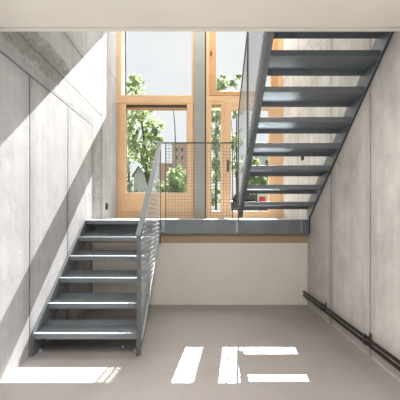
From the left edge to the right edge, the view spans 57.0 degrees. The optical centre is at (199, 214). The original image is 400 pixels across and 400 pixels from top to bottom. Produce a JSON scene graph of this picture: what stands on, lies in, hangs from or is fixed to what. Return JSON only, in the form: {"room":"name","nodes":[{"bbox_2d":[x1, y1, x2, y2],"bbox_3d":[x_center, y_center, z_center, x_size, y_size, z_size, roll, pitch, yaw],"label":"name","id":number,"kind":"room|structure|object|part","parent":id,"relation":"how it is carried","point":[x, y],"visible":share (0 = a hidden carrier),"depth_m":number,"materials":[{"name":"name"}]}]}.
{"room":"stairwell","nodes":[
{"label":"stairwell","id":0,"kind":"room"},
{"bbox_2d":[0,32,116,381],"bbox_3d":[-1.490,-1.660,1.575,0.250,5.600,9.550,0,0,0],"label":"wall","id":1,"kind":"structure","parent":0,"point":[58,90],"depth_m":3.25,"materials":[{"name":"concrete"}]},
{"bbox_2d":[0,27,399,31],"bbox_3d":[0.000,-1.405,2.478,2.730,0.310,0.058,0,0,0],"label":"trim","id":2,"kind":"structure","parent":1,"relation":"attached to","point":[2,29],"depth_m":2.48,"materials":[{"name":"beige paint"}]},
{"bbox_2d":[91,218,308,233],"bbox_3d":[0.000,0.146,5.463,2.726,0.178,1.775,0,0,0],"label":"landing platform","id":3,"kind":"object","parent":1,"relation":"attached to","point":[243,225],"visible":0.7,"depth_m":4.59,"materials":[{"name":"grey paint"}]},
{"bbox_3d":[-0.461,0.142,4.580,0.042,0.146,0.009,0,0,0],"label":"joint plate","id":4,"kind":"part","parent":3,"relation":"part of","materials":[{"name":"metal"}]},
{"bbox_2d":[162,142,232,219],"bbox_3d":[-0.051,-0.425,4.603,0.928,0.966,0.030,0,0,0],"label":"guardrail","id":5,"kind":"object","parent":3,"relation":"on","point":[165,143],"visible":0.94,"depth_m":4.60,"materials":[{"name":"metal"}]},
{"bbox_3d":[-0.428,-0.419,4.603,0.010,0.952,0.026,0,0,0],"label":"post","id":6,"kind":"part","parent":5,"relation":"part of","materials":[{"name":"metal"}]},
{"bbox_3d":[-0.051,-0.901,4.603,0.927,0.013,0.030,0,0,0],"label":"rail","id":7,"kind":"part","parent":5,"relation":"part of","materials":[{"name":"metal"}]},
{"bbox_3d":[0.408,-0.419,4.603,0.010,0.952,0.026,0,0,0],"label":"post","id":8,"kind":"part","parent":5,"relation":"part of","materials":[{"name":"metal"}]},
{"bbox_2d":[206,96,282,217],"bbox_3d":[0.732,-0.948,6.078,1.263,2.010,0.184,0,0,0],"label":"door","id":9,"kind":"structure","parent":3,"relation":"on","point":[228,104],"depth_m":6.04,"materials":[{"name":"brown wood"}]},
{"bbox_3d":[0.267,-0.004,6.110,0.156,0.123,0.120,0,0,0],"label":"rail","id":10,"kind":"part","parent":9,"relation":"part of","materials":[{"name":"brown wood"}]},
{"bbox_3d":[0.732,-1.889,6.108,1.263,0.128,0.124,0,0,0],"label":"head rail","id":11,"kind":"part","parent":9,"relation":"part of","materials":[{"name":"brown wood"}]},
{"bbox_2d":[194,32,204,217],"bbox_3d":[-0.009,-1.674,6.190,0.182,3.462,0.320,0,0,0],"label":"wall pillar","id":12,"kind":"structure","parent":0,"point":[199,37],"depth_m":6.03,"materials":[{"name":"concrete"}]},
{"bbox_2d":[0,305,399,399],"bbox_3d":[0.000,1.240,0.886,3.230,0.200,8.173,0,0,0],"label":"floor","id":13,"kind":"structure","parent":0,"point":[189,352],"depth_m":2.84,"materials":[{"name":"grey concrete"}]},
{"bbox_2d":[32,141,161,355],"bbox_3d":[-0.911,0.109,3.770,0.882,2.062,1.630,0,0,0],"label":"staircase","id":14,"kind":"structure","parent":13,"relation":"on","point":[47,327],"depth_m":3.48,"materials":[{"name":"grey metal"}]},
{"bbox_3d":[-0.492,0.647,2.960,0.036,0.945,0.010,0,0,0],"label":"post","id":15,"kind":"part","parent":14,"relation":"part of","materials":[{"name":"grey metal"}]},
{"bbox_3d":[-0.495,-0.373,3.770,0.050,1.096,1.630,0,0,0],"label":"handrail","id":16,"kind":"part","parent":14,"relation":"part of","materials":[{"name":"grey metal"}]},
{"bbox_3d":[-0.491,-0.280,4.569,0.010,1.280,0.029,0,0,0],"label":"post","id":17,"kind":"part","parent":14,"relation":"part of","materials":[{"name":"metal"}]},
{"bbox_2d":[0,0,399,26],"bbox_3d":[0.000,-1.405,-0.377,2.730,0.310,5.647,0,0,0],"label":"ceiling","id":18,"kind":"structure","parent":0,"point":[13,13],"depth_m":2.28,"materials":[{"name":"beige paint"}]},
{"bbox_2d":[93,243,306,304],"bbox_3d":[0.000,0.748,4.773,2.730,0.785,0.200,0,0,0],"label":"wall","id":19,"kind":"structure","parent":0,"point":[184,273],"depth_m":4.67,"materials":[{"name":"beige paint"}]},
{"bbox_2d":[92,234,307,242],"bbox_3d":[0.000,0.295,4.771,2.730,0.120,0.204,0,0,0],"label":"trim","id":20,"kind":"structure","parent":19,"relation":"on","point":[165,238],"depth_m":4.67,"materials":[{"name":"brown wood"}]},
{"bbox_2d":[283,32,399,381],"bbox_3d":[1.490,-1.660,1.575,0.250,5.600,9.550,0,0,0],"label":"wall","id":21,"kind":"structure","parent":0,"point":[353,245],"depth_m":3.17,"materials":[{"name":"concrete"}]},
{"bbox_2d":[238,32,392,232],"bbox_3d":[0.909,-1.163,3.542,0.899,2.780,2.155,0,0,0],"label":"staircase","id":22,"kind":"structure","parent":21,"relation":"attached to","point":[364,64],"depth_m":3.26,"materials":[{"name":"grey metal"}]},
{"bbox_3d":[0.470,-0.571,4.510,0.012,1.258,0.040,0,0,0],"label":"post","id":23,"kind":"part","parent":22,"relation":"part of","materials":[{"name":"metal"}]},
{"bbox_3d":[0.469,-1.870,3.525,0.014,1.366,1.990,0,0,0],"label":"handrail","id":24,"kind":"part","parent":22,"relation":"part of","materials":[{"name":"grey metal"}]},
{"bbox_3d":[0.470,-1.198,3.620,0.020,1.186,0.040,0,0,0],"label":"post","id":25,"kind":"part","parent":22,"relation":"part of","materials":[{"name":"metal"}]},
{"bbox_2d":[303,294,399,370],"bbox_3d":[1.318,1.016,0.740,0.027,0.027,7.860,0,0,0],"label":"pipe","id":26,"kind":"object","parent":21,"relation":"attached to","point":[366,343],"visible":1,"depth_m":3.04,"materials":[{"name":"brown metal"}]},
{"bbox_2d":[303,291,399,364],"bbox_3d":[1.318,0.973,0.740,0.027,0.027,7.860,0,0,0],"label":"pipe","id":27,"kind":"object","parent":21,"relation":"attached to","point":[360,333],"visible":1,"depth_m":3.03,"materials":[{"name":"black metal"}]},
{"bbox_2d":[362,332,371,344],"bbox_3d":[1.332,0.995,2.940,0.066,0.103,0.040,0,0,0],"label":"clamp","id":28,"kind":"object","parent":21,"relation":"attached to","point":[370,334],"visible":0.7,"depth_m":2.93,"materials":[{"name":"metal"}]},
{"bbox_3d":[0.000,-3.933,6.200,2.730,1.055,0.300,0,0,0],"label":"wall","id":29,"kind":"structure","parent":0,"visible":0},
{"bbox_2d":[117,32,193,217],"bbox_3d":[-0.733,-1.674,6.196,1.261,3.462,0.308,0,0,0],"label":"window","id":30,"kind":"structure","parent":29,"relation":"in","point":[129,205],"depth_m":6.04,"materials":[{"name":"brown wood"}]},
{"bbox_3d":[-1.274,-1.674,6.315,0.023,3.462,0.030,0,0,0],"label":"guide rail","id":31,"kind":"part","parent":30,"relation":"part of","materials":[{"name":"silver metal"}]},
{"bbox_3d":[-0.733,-0.891,6.112,1.261,1.898,0.116,0,0,0],"label":"frame","id":32,"kind":"part","parent":30,"relation":"part of","materials":[{"name":"brown wood"}]},
{"bbox_3d":[-0.733,-2.684,6.110,1.261,1.442,0.120,0,0,0],"label":"frame","id":33,"kind":"part","parent":30,"relation":"part of","materials":[{"name":"brown wood"}]},
{"bbox_3d":[-0.719,-0.936,6.096,1.208,1.788,0.108,0,0,0],"label":"sash","id":34,"kind":"part","parent":30,"relation":"part of","materials":[{"name":"brown wood"}]},
{"bbox_2d":[205,32,282,217],"bbox_3d":[0.723,-1.674,6.185,1.280,3.462,0.330,0,0,0],"label":"window","id":35,"kind":"structure","parent":29,"relation":"in","point":[210,37],"depth_m":6.04,"materials":[{"name":"brown wood"}]},
{"bbox_3d":[0.719,-2.653,6.097,1.126,1.382,0.106,0,0,0],"label":"sash","id":36,"kind":"part","parent":35,"relation":"part of","materials":[{"name":"orange wood"}]},
{"bbox_3d":[0.732,-2.680,6.110,1.263,1.450,0.120,0,0,0],"label":"frame","id":37,"kind":"part","parent":35,"relation":"part of","materials":[{"name":"brown wood"}]},
{"label":"outside","id":38,"kind":"structure","parent":0,"visible":0},
{"bbox_3d":[0.000,0.310,63.175,120.000,0.300,113.649,0,0,0],"label":"ground","id":39,"kind":"structure","parent":38,"visible":0},
{"bbox_2d":[127,182,137,192],"bbox_3d":[-2.092,-0.423,11.006,0.460,1.172,0.461,0,0,11],"label":"bush","id":40,"kind":"object","parent":39,"relation":"on","point":[129,185],"visible":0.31,"depth_m":10.89,"materials":[{"name":"green plant"}]},
{"bbox_2d":[127,74,165,192],"bbox_3d":[-2.105,-2.578,13.920,1.578,5.482,1.296,0,0,0],"label":"tree","id":41,"kind":"object","parent":39,"relation":"on","point":[152,136],"visible":0.81,"depth_m":13.79,"materials":[{"name":"green plant"}]},
{"bbox_2d":[152,179,169,192],"bbox_3d":[-1.265,-0.503,11.509,0.590,1.330,0.498,0,0,28],"label":"bush","id":42,"kind":"object","parent":39,"relation":"on","point":[163,183],"visible":0.18,"depth_m":11.48,"materials":[{"name":"green plant"}]},
{"bbox_2d":[158,144,186,192],"bbox_3d":[-3.026,-4.353,48.500,4.341,9.026,7.400,0,0,0],"label":"brick house","id":43,"kind":"structure","parent":39,"relation":"on","point":[182,155],"depth_m":45.00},
{"bbox_2d":[173,111,175,141],"bbox_3d":[-1.091,-1.946,12.800,0.583,4.213,0.120,0,0,0],"label":"street lamp","id":44,"kind":"object","parent":39,"relation":"on","point":[173,111],"visible":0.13,"depth_m":12.79,"materials":[{"name":"grey metal"}]},
{"bbox_2d":[166,163,186,192],"bbox_3d":[-0.719,-0.789,12.008,0.983,1.902,0.747,0,0,0],"label":"bush","id":45,"kind":"object","parent":39,"relation":"on","point":[171,173],"visible":0.51,"depth_m":11.92,"materials":[{"name":"green plant"}]},
{"bbox_2d":[211,73,229,210],"bbox_3d":[0.706,-2.842,14.969,1.040,6.009,1.440,0,0,0],"label":"tree","id":46,"kind":"object","parent":39,"relation":"on","point":[215,162],"visible":0.54,"depth_m":14.79,"materials":[{"name":"green plant"}]},
{"bbox_2d":[224,73,244,210],"bbox_3d":[1.617,-3.174,16.982,1.268,6.669,1.273,0,0,-41],"label":"tree","id":47,"kind":"object","parent":39,"relation":"on","point":[234,114],"visible":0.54,"depth_m":16.95,"materials":[{"name":"green plant"}]},
{"bbox_2d":[248,158,267,210],"bbox_3d":[2.478,-1.165,16.043,1.202,2.654,1.038,0,0,23],"label":"tree","id":48,"kind":"object","parent":39,"relation":"on","point":[261,180],"visible":0.4,"depth_m":15.81,"materials":[{"name":"green plant"}]},
{"bbox_2d":[253,157,267,184],"bbox_3d":[11.039,-4.336,54.000,5.367,8.992,8.400,0,0,0],"label":"house","id":49,"kind":"structure","parent":39,"relation":"on","point":[263,160],"depth_m":50.00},
{"bbox_2d":[257,194,267,210],"bbox_3d":[1.906,-0.249,11.026,0.374,0.818,0.068,0,0,0],"label":"notice board","id":50,"kind":"object","parent":39,"relation":"on","point":[260,197],"visible":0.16,"depth_m":11.00,"materials":[{"name":"white"}]},
{"bbox_3d":[1.861,-0.441,10.995,0.194,0.224,0.007,0,0,0],"label":"red panel","id":51,"kind":"part","parent":50,"relation":"part of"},
{"bbox_3d":[0.000,0.154,21.750,120.000,0.012,8.500,0,0,0],"label":"path","id":52,"kind":"object","parent":39,"relation":"on","visible":0},
{"bbox_2d":[127,87,134,186],"bbox_3d":[-3.757,-3.324,18.968,0.945,6.970,1.984,0,0,0],"label":"tree","id":53,"kind":"object","parent":52,"relation":"on","point":[130,164],"visible":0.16,"depth_m":18.88,"materials":[{"name":"green plant"}]},
{"bbox_2d":[132,165,152,192],"bbox_3d":[-2.935,-1.133,19.250,0.756,2.586,2.700,0,0,0],"label":"shed","id":54,"kind":"object","parent":52,"relation":"on","point":[139,181],"visible":0.38,"depth_m":18.00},
{"bbox_2d":[231,194,267,210],"bbox_3d":[3.401,-0.572,20.017,4.098,1.440,1.665,0,0,0],"label":"car","id":55,"kind":"object","parent":52,"relation":"on","point":[249,197],"visible":0.07,"depth_m":19.21,"materials":[{"name":"paint"}]}
]}

